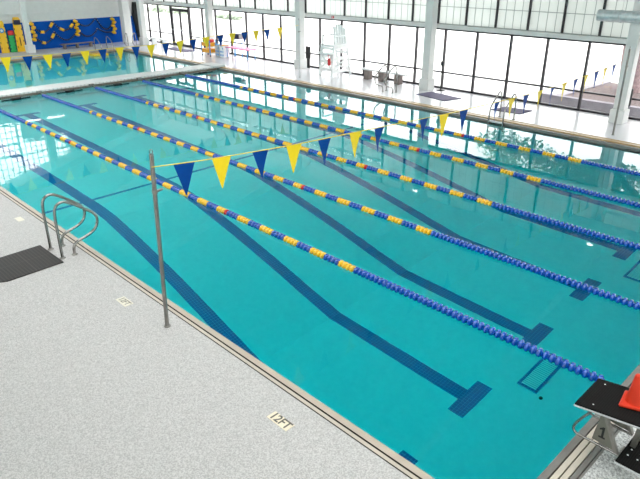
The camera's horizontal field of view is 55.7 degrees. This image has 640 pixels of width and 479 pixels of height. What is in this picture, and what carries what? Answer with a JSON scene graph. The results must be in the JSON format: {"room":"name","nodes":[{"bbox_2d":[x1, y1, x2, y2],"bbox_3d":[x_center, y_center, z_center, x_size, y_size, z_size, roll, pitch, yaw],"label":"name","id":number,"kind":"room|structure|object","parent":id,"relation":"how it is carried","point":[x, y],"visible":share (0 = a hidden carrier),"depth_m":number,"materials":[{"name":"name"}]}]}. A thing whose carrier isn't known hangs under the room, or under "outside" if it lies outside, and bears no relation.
{"room":"indoor swimming pool","nodes":[
{"label":"indoor swimming pool","id":0,"kind":"room"},
{"bbox_2d":[0,0,137,52],"bbox_3d":[-19.348,-13.027,30.694,22.300,7.485,0.260,-22,33,-39],"label":"wall","id":1,"kind":"structure","parent":0,"point":[41,13],"depth_m":35.50,"materials":[{"name":"white paint"}]},
{"bbox_2d":[29,20,37,41],"bbox_3d":[-16.209,-11.787,34.248,0.362,1.140,0.285,-22,33,-39],"label":"bunch","id":2,"kind":"object","parent":1,"relation":"hanging from","point":[33,28],"visible":0.95,"depth_m":34.18,"materials":[{"name":"yellow plastic"}]},
{"bbox_2d":[35,20,53,33],"bbox_3d":[-15.793,-12.141,34.656,1.194,0.670,0.170,-22,33,-39],"label":"lane rope","id":3,"kind":"object","parent":1,"relation":"hanging from","point":[51,23],"visible":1,"depth_m":34.80,"materials":[{"name":"blue plastic"}]},
{"bbox_2d":[36,31,54,43],"bbox_3d":[-15.786,-11.599,34.880,1.179,0.683,0.170,-22,33,-39],"label":"lane rope","id":4,"kind":"object","parent":1,"relation":"hanging from","point":[53,34],"visible":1,"depth_m":35.02,"materials":[{"name":"blue plastic"}]},
{"bbox_2d":[53,21,73,30],"bbox_3d":[-14.937,-12.485,35.388,1.316,0.617,0.170,-22,33,-39],"label":"lane rope","id":5,"kind":"object","parent":1,"relation":"hanging from","point":[71,24],"visible":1,"depth_m":35.48,"materials":[{"name":"blue plastic"}]},
{"bbox_2d":[55,31,75,40],"bbox_3d":[-14.957,-12.006,35.646,1.334,0.582,0.129,-22,33,-39],"label":"lane rope","id":6,"kind":"object","parent":1,"relation":"hanging from","point":[75,31],"visible":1,"depth_m":35.68,"materials":[{"name":"blue plastic"}]},
{"bbox_2d":[73,20,80,35],"bbox_3d":[-14.385,-12.566,35.852,0.362,1.024,0.285,-22,33,-39],"label":"bunch","id":7,"kind":"object","parent":1,"relation":"hanging from","point":[78,30],"visible":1,"depth_m":35.80,"materials":[{"name":"yellow plastic"}]},
{"bbox_2d":[79,28,97,36],"bbox_3d":[-13.962,-12.440,36.486,1.231,0.457,0.129,-22,33,-39],"label":"lane rope","id":8,"kind":"object","parent":1,"relation":"hanging from","point":[96,28],"visible":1,"depth_m":36.57,"materials":[{"name":"blue plastic"}]},
{"bbox_2d":[95,17,111,29],"bbox_3d":[-13.126,-13.211,37.031,1.184,0.752,0.129,-22,33,-39],"label":"lane rope","id":9,"kind":"object","parent":1,"relation":"hanging from","point":[95,17],"visible":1,"depth_m":37.00,"materials":[{"name":"blue plastic"}]},
{"bbox_2d":[110,18,116,33],"bbox_3d":[-12.718,-13.220,37.343,0.362,1.043,0.285,-22,33,-39],"label":"bunch","id":10,"kind":"object","parent":1,"relation":"hanging from","point":[112,19],"visible":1,"depth_m":37.25,"materials":[{"name":"yellow plastic"}]},
{"bbox_2d":[0,40,639,478],"bbox_3d":[-4.373,-3.150,18.445,22.400,0.500,42.600,-22,33,-39],"label":"floor","id":11,"kind":"structure","parent":0,"point":[93,386],"depth_m":7.19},
{"bbox_2d":[0,21,9,52],"bbox_3d":[-17.414,-11.095,33.214,0.439,1.686,0.218,-22,33,-39],"label":"backboard","id":12,"kind":"object","parent":11,"relation":"on","point":[4,45],"visible":1,"depth_m":33.26,"materials":[{"name":"yellow plastic"}]},
{"bbox_2d":[7,30,17,51],"bbox_3d":[-17.109,-10.998,33.636,0.353,1.153,0.162,-22,33,-39],"label":"backboard","id":13,"kind":"object","parent":11,"relation":"on","point":[12,43],"visible":1,"depth_m":33.63,"materials":[{"name":"green plastic"}]},
{"bbox_2d":[12,17,25,51],"bbox_3d":[-16.782,-11.409,33.729,0.480,1.826,0.232,-22,33,-39],"label":"backboard","id":14,"kind":"object","parent":11,"relation":"on","point":[18,32],"visible":0.97,"depth_m":33.72,"materials":[{"name":"yellow plastic"}]},
{"bbox_2d":[14,217,23,221],"bbox_3d":[-5.877,-0.399,11.845,0.120,0.004,0.240,-22,33,-39],"label":"depth marker","id":15,"kind":"object","parent":11,"relation":"on","point":[18,219],"visible":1,"depth_m":11.85,"materials":[{"name":"tile"}]},
{"bbox_2d":[18,0,35,52],"bbox_3d":[-16.027,-13.313,32.255,0.420,6.496,0.420,-22,33,-39],"label":"pillar","id":16,"kind":"structure","parent":11,"relation":"on","point":[29,47],"depth_m":32.98,"materials":[{"name":"white paint"}]},
{"bbox_2d":[0,245,63,282],"bbox_3d":[-5.066,0.434,10.008,1.300,0.017,0.980,-22,33,-39],"label":"rubber mat","id":17,"kind":"object","parent":11,"relation":"on","point":[22,263],"visible":1,"depth_m":10.10,"materials":[{"name":"black rubber"}]},
{"bbox_2d":[41,193,98,258],"bbox_3d":[-4.301,-0.308,10.452,0.777,0.998,0.594,-22,33,-39],"label":"rails","id":18,"kind":"object","parent":11,"relation":"on","point":[61,244],"visible":1,"depth_m":10.37,"materials":[{"name":"silver metal"}]},
{"bbox_2d":[60,41,93,48],"bbox_3d":[-14.226,-11.392,35.529,1.930,0.270,0.300,-22,33,-39],"label":"bench","id":19,"kind":"object","parent":11,"relation":"on","point":[89,42],"visible":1,"depth_m":35.46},
{"bbox_2d":[94,36,114,51],"bbox_3d":[-12.274,-10.727,34.557,0.824,1.582,0.892,-22,33,-39],"label":"pool ladder","id":20,"kind":"object","parent":11,"relation":"on","point":[106,36],"visible":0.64,"depth_m":34.39,"materials":[{"name":"silver metal"}]},
{"bbox_2d":[115,296,133,306],"bbox_3d":[-2.894,0.916,8.964,0.140,0.006,0.290,-22,33,-39],"label":"depth marker","id":21,"kind":"object","parent":11,"relation":"on","point":[124,301],"visible":1,"depth_m":8.96,"materials":[{"name":"tile"}]},
{"bbox_2d":[118,0,133,42],"bbox_3d":[-11.908,-14.454,36.619,0.480,4.923,0.480,-22,33,-39],"label":"pillar","id":22,"kind":"structure","parent":11,"relation":"on","point":[123,5],"depth_m":36.92,"materials":[{"name":"white paint"}]},
{"bbox_2d":[124,33,136,45],"bbox_3d":[-11.319,-11.909,36.098,0.832,0.767,0.468,-12,27,-23],"label":"rails","id":23,"kind":"object","parent":11,"relation":"on","point":[125,33],"visible":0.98,"depth_m":36.09,"materials":[{"name":"silver metal"}]},
{"bbox_2d":[131,0,139,40],"bbox_3d":[-11.541,-13.762,38.099,0.502,2.418,0.502,0,25,1],"label":"cover","id":24,"kind":"object","parent":11,"relation":"on","point":[134,8],"visible":0.64,"depth_m":37.84,"materials":[{"name":"black plastic"}]},
{"bbox_2d":[136,0,149,44],"bbox_3d":[-10.680,-14.076,35.883,0.440,4.845,0.440,-22,33,-39],"label":"pillar","id":25,"kind":"structure","parent":11,"relation":"on","point":[143,39],"depth_m":36.28,"materials":[{"name":"white paint"}]},
{"bbox_2d":[150,37,168,44],"bbox_3d":[-9.623,-11.854,36.343,0.360,0.420,1.500,-22,33,-39],"label":"bench","id":26,"kind":"object","parent":11,"relation":"on","point":[154,39],"visible":0.73,"depth_m":36.31,"materials":[{"name":"white plastic"}]},
{"bbox_2d":[149,149,170,327],"bbox_3d":[-2.067,0.042,7.885,0.224,2.494,0.100,-22,33,-39],"label":"flag pole","id":27,"kind":"object","parent":11,"relation":"on","point":[155,191],"visible":1,"depth_m":7.81,"materials":[{"name":"metal"}]},
{"bbox_2d":[152,62,620,194],"bbox_3d":[3.123,-2.628,12.233,14.531,0.862,0.085,-22,33,-39],"label":"pennant line","id":28,"kind":"object","parent":27,"relation":"hanging from","point":[184,170],"visible":1,"depth_m":9.15,"materials":[{"name":"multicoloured plastic"}]},
{"bbox_2d":[168,47,194,51],"bbox_3d":[-8.053,-10.885,34.706,0.700,0.017,2.300,-22,33,-39],"label":"rubber mat","id":29,"kind":"object","parent":11,"relation":"on","point":[170,48],"visible":0.86,"depth_m":34.65,"materials":[{"name":"grey rubber"}]},
{"bbox_2d":[200,39,215,56],"bbox_3d":[-5.926,-10.244,32.289,0.440,0.858,0.840,-22,33,-39],"label":"rack","id":30,"kind":"object","parent":11,"relation":"on","point":[211,43],"visible":0.69,"depth_m":32.09,"materials":[{"name":"orange plastic"}]},
{"bbox_2d":[204,0,215,53],"bbox_3d":[-5.953,-12.352,32.295,0.440,4.689,0.440,-22,33,-39],"label":"pillar","id":31,"kind":"structure","parent":11,"relation":"on","point":[208,9],"depth_m":32.43,"materials":[{"name":"white paint"}]},
{"bbox_2d":[215,43,219,56],"bbox_3d":[-5.292,-10.023,32.071,0.420,0.640,0.360,-22,33,-39],"label":"storage bin","id":32,"kind":"object","parent":11,"relation":"on","point":[217,48],"visible":0.61,"depth_m":31.91,"materials":[{"name":"white plastic"}]},
{"bbox_2d":[219,44,229,57],"bbox_3d":[-5.013,-9.904,31.811,0.420,0.640,0.360,-22,33,-39],"label":"storage bin","id":33,"kind":"object","parent":11,"relation":"on","point":[223,51],"visible":0.92,"depth_m":31.69,"materials":[{"name":"white plastic"}]},
{"bbox_2d":[234,33,242,57],"bbox_3d":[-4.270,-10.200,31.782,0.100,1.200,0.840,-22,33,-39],"label":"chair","id":34,"kind":"object","parent":11,"relation":"on","point":[237,36],"visible":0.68,"depth_m":31.58,"materials":[{"name":"white plastic"}]},
{"bbox_2d":[225,46,256,61],"bbox_3d":[-4.067,-9.560,31.139,0.600,0.568,1.900,-22,33,-39],"label":"table","id":35,"kind":"object","parent":11,"relation":"on","point":[231,47],"visible":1,"depth_m":30.79,"materials":[{"name":"pink plastic"}]},
{"bbox_2d":[267,411,294,430],"bbox_3d":[-0.431,1.985,6.626,0.130,0.006,0.320,-22,33,-39],"label":"depth marker","id":36,"kind":"object","parent":11,"relation":"on","point":[278,419],"visible":1,"depth_m":6.62,"materials":[{"name":"beige tile"}]},
{"bbox_2d":[298,18,300,74],"bbox_3d":[-0.867,-8.179,25.909,0.145,2.413,0.100,-22,33,-39],"label":"flag pole","id":37,"kind":"object","parent":11,"relation":"on","point":[298,18],"visible":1,"depth_m":25.93,"materials":[{"name":"silver metal"}]},
{"bbox_2d":[0,25,297,71],"bbox_3d":[-6.222,-6.554,20.900,14.861,0.648,0.021,-22,33,-39],"label":"pennant line","id":38,"kind":"object","parent":37,"relation":"hanging from","point":[28,59],"visible":1,"depth_m":20.76,"materials":[{"name":"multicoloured plastic"}]},
{"bbox_2d":[294,0,306,68],"bbox_3d":[-0.921,-10.211,27.611,0.440,4.689,0.440,-22,33,-39],"label":"pillar","id":39,"kind":"structure","parent":11,"relation":"on","point":[299,4],"depth_m":27.86,"materials":[{"name":"white paint"}]},
{"bbox_2d":[306,46,310,67],"bbox_3d":[-0.556,-8.598,28.541,0.100,0.980,0.280,-22,33,-39],"label":"panel","id":40,"kind":"object","parent":11,"relation":"on","point":[308,48],"visible":1,"depth_m":28.44,"materials":[{"name":"black plastic"}]},
{"bbox_2d":[316,24,350,76],"bbox_3d":[0.621,-8.301,26.528,1.415,2.128,0.861,-22,33,-39],"label":"chair","id":41,"kind":"object","parent":11,"relation":"on","point":[340,37],"visible":0.99,"depth_m":26.45,"materials":[{"name":"white plastic"}]},
{"bbox_2d":[360,67,409,84],"bbox_3d":[2.665,-6.811,25.293,0.320,0.430,2.450,-22,33,-39],"label":"bench","id":42,"kind":"object","parent":11,"relation":"on","point":[367,71],"visible":0.89,"depth_m":25.25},
{"bbox_2d":[374,65,397,92],"bbox_3d":[2.512,-6.091,23.045,0.777,0.998,0.594,-22,33,-39],"label":"rails","id":43,"kind":"object","parent":11,"relation":"on","point":[387,72],"visible":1,"depth_m":23.03,"materials":[{"name":"silver metal"}]},
{"bbox_2d":[419,0,438,90],"bbox_3d":[4.180,-8.041,22.862,0.440,4.689,0.440,-22,33,-39],"label":"pillar","id":44,"kind":"structure","parent":11,"relation":"on","point":[426,82],"depth_m":23.04,"materials":[{"name":"white paint"}]},
{"bbox_2d":[416,92,461,100],"bbox_3d":[4.399,-5.331,22.553,0.822,0.017,1.570,-16,29,-32],"label":"rubber mat","id":45,"kind":"object","parent":11,"relation":"on","point":[434,95],"visible":1,"depth_m":22.48,"materials":[{"name":"grey rubber"}]},
{"bbox_2d":[436,61,444,90],"bbox_3d":[4.711,-6.334,23.443,0.360,1.100,0.360,-22,33,-39],"label":"stand","id":46,"kind":"object","parent":11,"relation":"on","point":[442,62],"visible":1,"depth_m":23.44,"materials":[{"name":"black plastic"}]},
{"bbox_2d":[488,91,516,125],"bbox_3d":[5.759,-3.796,19.242,0.742,1.699,0.604,-22,33,-39],"label":"pool ladder","id":47,"kind":"object","parent":11,"relation":"on","point":[502,122],"visible":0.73,"depth_m":19.07,"materials":[{"name":"silver metal"}]},
{"bbox_2d":[491,107,532,113],"bbox_3d":[6.456,-4.370,20.451,0.850,0.017,1.100,-22,33,-39],"label":"rubber mat","id":48,"kind":"object","parent":11,"relation":"on","point":[517,111],"visible":0.79,"depth_m":20.35,"materials":[{"name":"grey rubber"}]},
{"bbox_2d":[572,378,639,476],"bbox_3d":[2.957,1.869,5.992,0.570,0.740,0.743,-22,33,-39],"label":"starting block","id":49,"kind":"object","parent":11,"relation":"on","point":[603,397],"visible":0.99,"depth_m":5.90,"materials":[{"name":"white plastic"}]},
{"bbox_2d":[619,373,639,410],"bbox_3d":[3.046,1.437,5.764,0.268,0.333,0.270,17,30,33],"label":"traffic cone","id":50,"kind":"object","parent":49,"relation":"on","point":[630,399],"visible":1,"depth_m":5.74,"materials":[{"name":"orange plastic"}]},
{"bbox_2d":[611,46,630,134],"bbox_3d":[8.483,-4.148,17.027,0.147,2.464,0.100,-22,33,-39],"label":"flag pole","id":51,"kind":"object","parent":11,"relation":"on","point":[629,50],"visible":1,"depth_m":16.97,"materials":[{"name":"metal"}]},
{"bbox_2d":[608,0,639,124],"bbox_3d":[9.279,-5.800,17.912,0.440,4.728,0.440,-22,33,-39],"label":"pillar","id":52,"kind":"structure","parent":11,"relation":"on","point":[633,38],"depth_m":18.15,"materials":[{"name":"white paint"}]},
{"bbox_2d":[628,88,633,106],"bbox_3d":[9.626,-4.266,19.062,0.100,0.980,0.280,-22,33,-39],"label":"panel","id":53,"kind":"object","parent":11,"relation":"on","point":[631,95],"visible":0.29,"depth_m":18.86,"materials":[{"name":"black plastic"}]},
{"bbox_2d":[146,0,634,38],"bbox_3d":[3.476,-9.730,23.870,0.140,2.120,42.600,-22,33,-39],"label":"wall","id":54,"kind":"structure","parent":0,"point":[577,17],"depth_m":21.78,"materials":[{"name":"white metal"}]},
{"bbox_2d":[144,3,151,40],"bbox_3d":[-11.059,-13.784,38.349,0.100,2.260,1.035,-22,33,-39],"label":"window","id":55,"kind":"structure","parent":54,"relation":"in","point":[148,15],"depth_m":37.98,"materials":[{"name":"clear glass"}]},
{"bbox_2d":[147,3,161,42],"bbox_3d":[-10.287,-13.456,37.630,0.100,2.260,1.245,-22,33,-39],"label":"window","id":56,"kind":"structure","parent":54,"relation":"in","point":[159,24],"depth_m":37.26,"materials":[{"name":"clear glass"}]},
{"bbox_2d":[157,4,172,44],"bbox_3d":[-9.354,-13.059,36.762,0.100,2.260,1.495,-22,33,-39],"label":"window","id":57,"kind":"structure","parent":54,"relation":"in","point":[157,4],"depth_m":36.79,"materials":[{"name":"brown metal"}]},
{"bbox_2d":[169,5,192,47],"bbox_3d":[-8.192,-12.556,35.661,0.150,2.260,2.030,-22,33,-39],"label":"door","id":58,"kind":"structure","parent":54,"relation":"in","point":[171,9],"depth_m":35.56,"materials":[{"name":"brown metal"}]},
{"bbox_2d":[188,7,205,48],"bbox_3d":[-7.037,-12.073,34.605,0.100,2.260,1.345,-22,33,-39],"label":"window","id":59,"kind":"structure","parent":54,"relation":"in","point":[202,18],"depth_m":34.20,"materials":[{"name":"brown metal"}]},
{"bbox_2d":[201,8,217,43],"bbox_3d":[-6.139,-11.691,33.769,0.100,2.260,1.295,-22,33,-39],"label":"window","id":60,"kind":"structure","parent":54,"relation":"in","point":[215,16],"depth_m":33.26,"materials":[{"name":"brown metal"}]},
{"bbox_2d":[214,9,233,53],"bbox_3d":[-5.224,-11.302,32.917,0.100,2.260,1.395,-22,33,-39],"label":"window","id":61,"kind":"structure","parent":54,"relation":"in","point":[230,17],"depth_m":32.41,"materials":[{"name":"brown metal"}]},
{"bbox_2d":[230,10,248,56],"bbox_3d":[-4.277,-10.899,32.035,0.100,2.260,1.385,-22,33,-39],"label":"window","id":62,"kind":"structure","parent":54,"relation":"in","point":[246,23],"depth_m":31.66,"materials":[{"name":"brown metal"}]},
{"bbox_2d":[245,12,264,59],"bbox_3d":[-3.330,-10.496,31.154,0.100,2.260,1.395,-22,33,-39],"label":"window","id":63,"kind":"structure","parent":54,"relation":"in","point":[262,15],"depth_m":30.82,"materials":[{"name":"brown metal"}]},
{"bbox_2d":[262,13,282,61],"bbox_3d":[-2.379,-10.092,30.269,0.100,2.260,1.395,-22,33,-39],"label":"window","id":64,"kind":"structure","parent":54,"relation":"in","point":[280,17],"depth_m":30.08,"materials":[{"name":"brown metal"}]},
{"bbox_2d":[280,15,294,63],"bbox_3d":[-1.422,-9.684,29.378,0.100,2.260,1.415,-22,33,-39],"label":"window","id":65,"kind":"structure","parent":54,"relation":"in","point":[280,15],"depth_m":29.70,"materials":[{"name":"brown metal"}]},
{"bbox_2d":[305,17,320,68],"bbox_3d":[-0.461,-9.276,28.483,0.100,2.260,1.405,-22,33,-39],"label":"window","id":66,"kind":"structure","parent":54,"relation":"in","point":[305,17],"depth_m":27.99,"materials":[{"name":"brown metal"}]},
{"bbox_2d":[319,18,342,68],"bbox_3d":[0.497,-8.868,27.592,0.100,2.260,1.405,-22,33,-39],"label":"window","id":67,"kind":"structure","parent":54,"relation":"in","point":[341,22],"depth_m":27.22,"materials":[{"name":"brown metal"}]},
{"bbox_2d":[341,20,366,75],"bbox_3d":[1.458,-8.460,26.698,0.100,2.260,1.415,-22,33,-39],"label":"window","id":68,"kind":"structure","parent":54,"relation":"in","point":[365,24],"depth_m":26.34,"materials":[{"name":"brown metal"}]},
{"bbox_2d":[363,22,391,77],"bbox_3d":[2.422,-8.050,25.800,0.100,2.260,1.415,-22,33,-39],"label":"window","id":69,"kind":"structure","parent":54,"relation":"in","point":[390,26],"depth_m":25.41,"materials":[{"name":"brown metal"}]},
{"bbox_2d":[143,0,626,43],"bbox_3d":[3.449,-8.691,24.316,0.320,0.140,42.600,-22,33,-39],"label":"trim","id":70,"kind":"structure","parent":54,"relation":"attached to","point":[397,22],"depth_m":23.11,"materials":[{"name":"white paint"}]},
{"bbox_2d":[387,24,418,83],"bbox_3d":[3.393,-7.636,24.895,0.100,2.260,1.435,-22,33,-39],"label":"window","id":71,"kind":"structure","parent":54,"relation":"in","point":[416,27],"depth_m":24.60,"materials":[{"name":"brown metal"}]},
{"bbox_2d":[413,26,447,87],"bbox_3d":[4.358,-7.226,23.998,0.100,2.260,1.395,-22,33,-39],"label":"window","id":72,"kind":"structure","parent":54,"relation":"in","point":[446,31],"depth_m":23.55,"materials":[{"name":"brown metal"}]},
{"bbox_2d":[441,29,479,92],"bbox_3d":[5.322,-6.816,23.100,0.100,2.260,1.435,-22,33,-39],"label":"window","id":73,"kind":"structure","parent":54,"relation":"in","point":[477,34],"depth_m":22.87,"materials":[{"name":"brown metal"}]},
{"bbox_2d":[471,31,513,98],"bbox_3d":[6.294,-6.402,22.196,0.100,2.260,1.415,-22,33,-39],"label":"window","id":74,"kind":"structure","parent":54,"relation":"in","point":[511,37],"depth_m":21.95,"materials":[{"name":"brown metal"}]},
{"bbox_2d":[504,34,549,103],"bbox_3d":[7.251,-5.995,21.304,0.100,2.260,1.395,-22,33,-39],"label":"window","id":75,"kind":"structure","parent":54,"relation":"in","point":[548,40],"depth_m":20.99,"materials":[{"name":"brown metal"}]},
{"bbox_2d":[538,37,591,110],"bbox_3d":[8.222,-5.582,20.400,0.100,2.260,1.455,-22,33,-39],"label":"window","id":76,"kind":"structure","parent":54,"relation":"in","point":[588,42],"depth_m":20.18,"materials":[{"name":"brown metal"}]},
{"bbox_2d":[579,41,625,115],"bbox_3d":[9.201,-5.166,19.489,0.100,2.260,1.415,-22,33,-39],"label":"window","id":77,"kind":"structure","parent":54,"relation":"in","point":[587,92],"depth_m":19.76,"materials":[{"name":"brown metal"}]},
{"bbox_2d":[628,98,639,120],"bbox_3d":[10.158,-4.759,18.598,0.100,2.260,1.395,-22,33,-39],"label":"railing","id":78,"kind":"structure","parent":54,"relation":"in","point":[636,99],"depth_m":19.12,"materials":[{"name":"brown metal"}]},
{"bbox_3d":[-4.452,-8.824,15.767,22.800,3.164,43.200,-22,33,-39],"label":"ceiling","id":79,"kind":"structure","parent":0,"visible":0},
{"bbox_2d":[596,0,639,23],"bbox_3d":[10.342,-6.470,15.698,0.356,1.903,5.967,-22,33,-39],"label":"air duct","id":80,"kind":"object","parent":79,"relation":"hanging from","point":[619,16],"visible":1,"depth_m":17.46,"materials":[{"name":"metal"}]},
{"bbox_3d":[-4.891,-2.110,21.169,14.310,4.340,33.250,-22,33,-39],"label":"basin","id":81,"kind":"object","parent":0,"visible":0},
{"bbox_2d":[0,49,116,63],"bbox_3d":[-16.285,-8.937,30.865,13.310,0.300,0.350,-22,33,-39],"label":"trim","id":82,"kind":"structure","parent":81,"relation":"attached to","point":[112,50],"depth_m":32.57,"materials":[{"name":"beige tile"}]},
{"bbox_2d":[89,53,108,56],"bbox_3d":[-12.137,-9.650,33.496,0.840,1.247,0.600,-22,33,-39],"label":"swim platform","id":83,"kind":"object","parent":81,"relation":"on","point":[90,54],"visible":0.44,"depth_m":33.02,"materials":[{"name":"yellow plastic"}]},
{"bbox_2d":[0,62,224,99],"bbox_3d":[-9.799,-5.940,25.268,13.690,1.300,1.100,-22,33,-39],"label":"bulkhead","id":84,"kind":"object","parent":81,"relation":"in","point":[81,84],"visible":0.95,"depth_m":25.38,"materials":[{"name":"paint"}]},
{"bbox_2d":[0,186,434,478],"bbox_3d":[-9.633,-2.068,15.880,0.215,0.285,32.630,-22,33,-39],"label":"trim","id":85,"kind":"structure","parent":81,"relation":"attached to","point":[410,470],"depth_m":7.62,"materials":[{"name":"beige tile"}]},
{"bbox_2d":[0,51,639,478],"bbox_3d":[-4.891,-2.205,21.126,13.330,4.250,32.270,-22,33,-39],"label":"pool water","id":86,"kind":"object","parent":81,"relation":"in","point":[454,399],"visible":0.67,"depth_m":11.15,"materials":[{"name":"teal liquid"}]},
{"bbox_2d":[1,97,30,101],"bbox_3d":[-11.348,-5.240,22.617,1.040,0.120,0.140,-22,33,-39],"label":"bar","id":87,"kind":"object","parent":86,"relation":"on","point":[14,98],"visible":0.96,"depth_m":22.56,"materials":[{"name":"black metal"}]},
{"bbox_2d":[56,89,82,93],"bbox_3d":[-9.882,-5.839,23.919,1.040,0.120,0.140,-22,33,-39],"label":"bar","id":88,"kind":"object","parent":86,"relation":"on","point":[72,90],"visible":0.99,"depth_m":23.84,"materials":[{"name":"black metal"}]},
{"bbox_2d":[105,83,128,86],"bbox_3d":[-8.430,-6.432,25.208,1.040,0.120,0.140,-22,33,-39],"label":"bar","id":89,"kind":"object","parent":86,"relation":"on","point":[115,84],"visible":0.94,"depth_m":25.17,"materials":[{"name":"black metal"}]},
{"bbox_2d":[150,77,171,80],"bbox_3d":[-6.963,-7.030,26.509,1.040,0.120,0.140,-22,33,-39],"label":"bar","id":90,"kind":"object","parent":86,"relation":"on","point":[159,78],"visible":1,"depth_m":26.46,"materials":[{"name":"black metal"}]},
{"bbox_2d":[193,71,212,74],"bbox_3d":[-5.390,-7.673,27.906,1.040,0.120,0.140,-22,33,-39],"label":"bar","id":91,"kind":"object","parent":86,"relation":"on","point":[202,72],"visible":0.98,"depth_m":27.85,"materials":[{"name":"black metal"}]},
{"bbox_2d":[0,109,604,380],"bbox_3d":[-4.416,-1.642,14.683,0.180,0.201,23.031,-22,33,-39],"label":"lane rope","id":92,"kind":"object","parent":86,"relation":"on","point":[514,341],"visible":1,"depth_m":9.96,"materials":[{"name":"plastic"}]},
{"bbox_2d":[36,90,639,309],"bbox_3d":[-2.893,-2.265,16.036,0.180,0.201,23.031,-22,33,-39],"label":"lane rope","id":93,"kind":"object","parent":86,"relation":"on","point":[563,279],"visible":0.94,"depth_m":11.88,"materials":[{"name":"plastic"}]},
{"bbox_2d":[89,83,639,249],"bbox_3d":[-1.369,-2.887,17.388,0.180,0.201,23.031,-22,33,-39],"label":"lane rope","id":94,"kind":"object","parent":86,"relation":"on","point":[347,161],"visible":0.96,"depth_m":14.10,"materials":[{"name":"plastic"}]},
{"bbox_2d":[136,77,639,207],"bbox_3d":[0.154,-3.509,18.740,0.180,0.201,23.031,-22,33,-39],"label":"lane rope","id":95,"kind":"object","parent":86,"relation":"on","point":[528,177],"visible":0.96,"depth_m":16.16,"materials":[{"name":"plastic"}]},
{"bbox_2d":[179,71,639,175],"bbox_3d":[1.678,-4.131,20.093,0.180,0.201,23.031,-22,33,-39],"label":"lane rope","id":96,"kind":"object","parent":86,"relation":"on","point":[527,149],"visible":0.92,"depth_m":18.28,"materials":[{"name":"plastic"}]},
{"bbox_2d":[123,49,639,151],"bbox_3d":[-0.001,-6.104,24.636,0.420,0.300,32.300,-22,33,-39],"label":"trim","id":97,"kind":"structure","parent":81,"relation":"attached to","point":[511,123],"depth_m":20.99,"materials":[{"name":"beige tile"}]},
{"bbox_2d":[537,364,639,478],"bbox_3d":[6.611,0.711,9.774,13.815,0.280,0.330,-22,33,-39],"label":"trim","id":98,"kind":"structure","parent":81,"relation":"attached to","point":[577,457],"depth_m":6.24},
{"label":"outside","id":99,"kind":"structure","parent":0,"visible":0},
{"bbox_2d":[144,4,622,101],"bbox_3d":[15.597,-32.097,81.546,103.200,0.280,220.000,-22,33,-39],"label":"windows","id":100,"kind":"structure","parent":99,"point":[566,59],"depth_m":35.46,"materials":[{"name":"clear glass"}]},
{"bbox_2d":[146,5,186,14],"bbox_3d":[-15.467,-23.446,61.731,2.343,0.894,7.600,-22,33,-39],"label":"hedge","id":101,"kind":"object","parent":100,"relation":"on","point":[152,8],"visible":0.65,"depth_m":61.68,"materials":[{"name":"green plant"}]},
{"bbox_2d":[216,12,242,19],"bbox_3d":[-8.202,-20.122,54.669,1.316,0.701,3.515,-22,33,-39],"label":"hedge","id":102,"kind":"object","parent":100,"relation":"on","point":[219,15],"visible":0.89,"depth_m":54.24,"materials":[{"name":"green plant"}]},
{"bbox_2d":[541,81,639,117],"bbox_3d":[15.012,-3.764,19.006,5.400,0.340,14.600,-22,33,-39],"label":"planter bed","id":103,"kind":"object","parent":100,"relation":"on","point":[600,103],"visible":0.71,"depth_m":21.76,"materials":[{"name":"concrete"}]},
{"bbox_2d":[618,46,639,92],"bbox_3d":[11.412,-9.329,23.912,5.238,6.481,12.968,-7,26,-15],"label":"tree","id":104,"kind":"object","parent":103,"relation":"in","point":[636,83],"visible":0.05,"depth_m":23.02,"materials":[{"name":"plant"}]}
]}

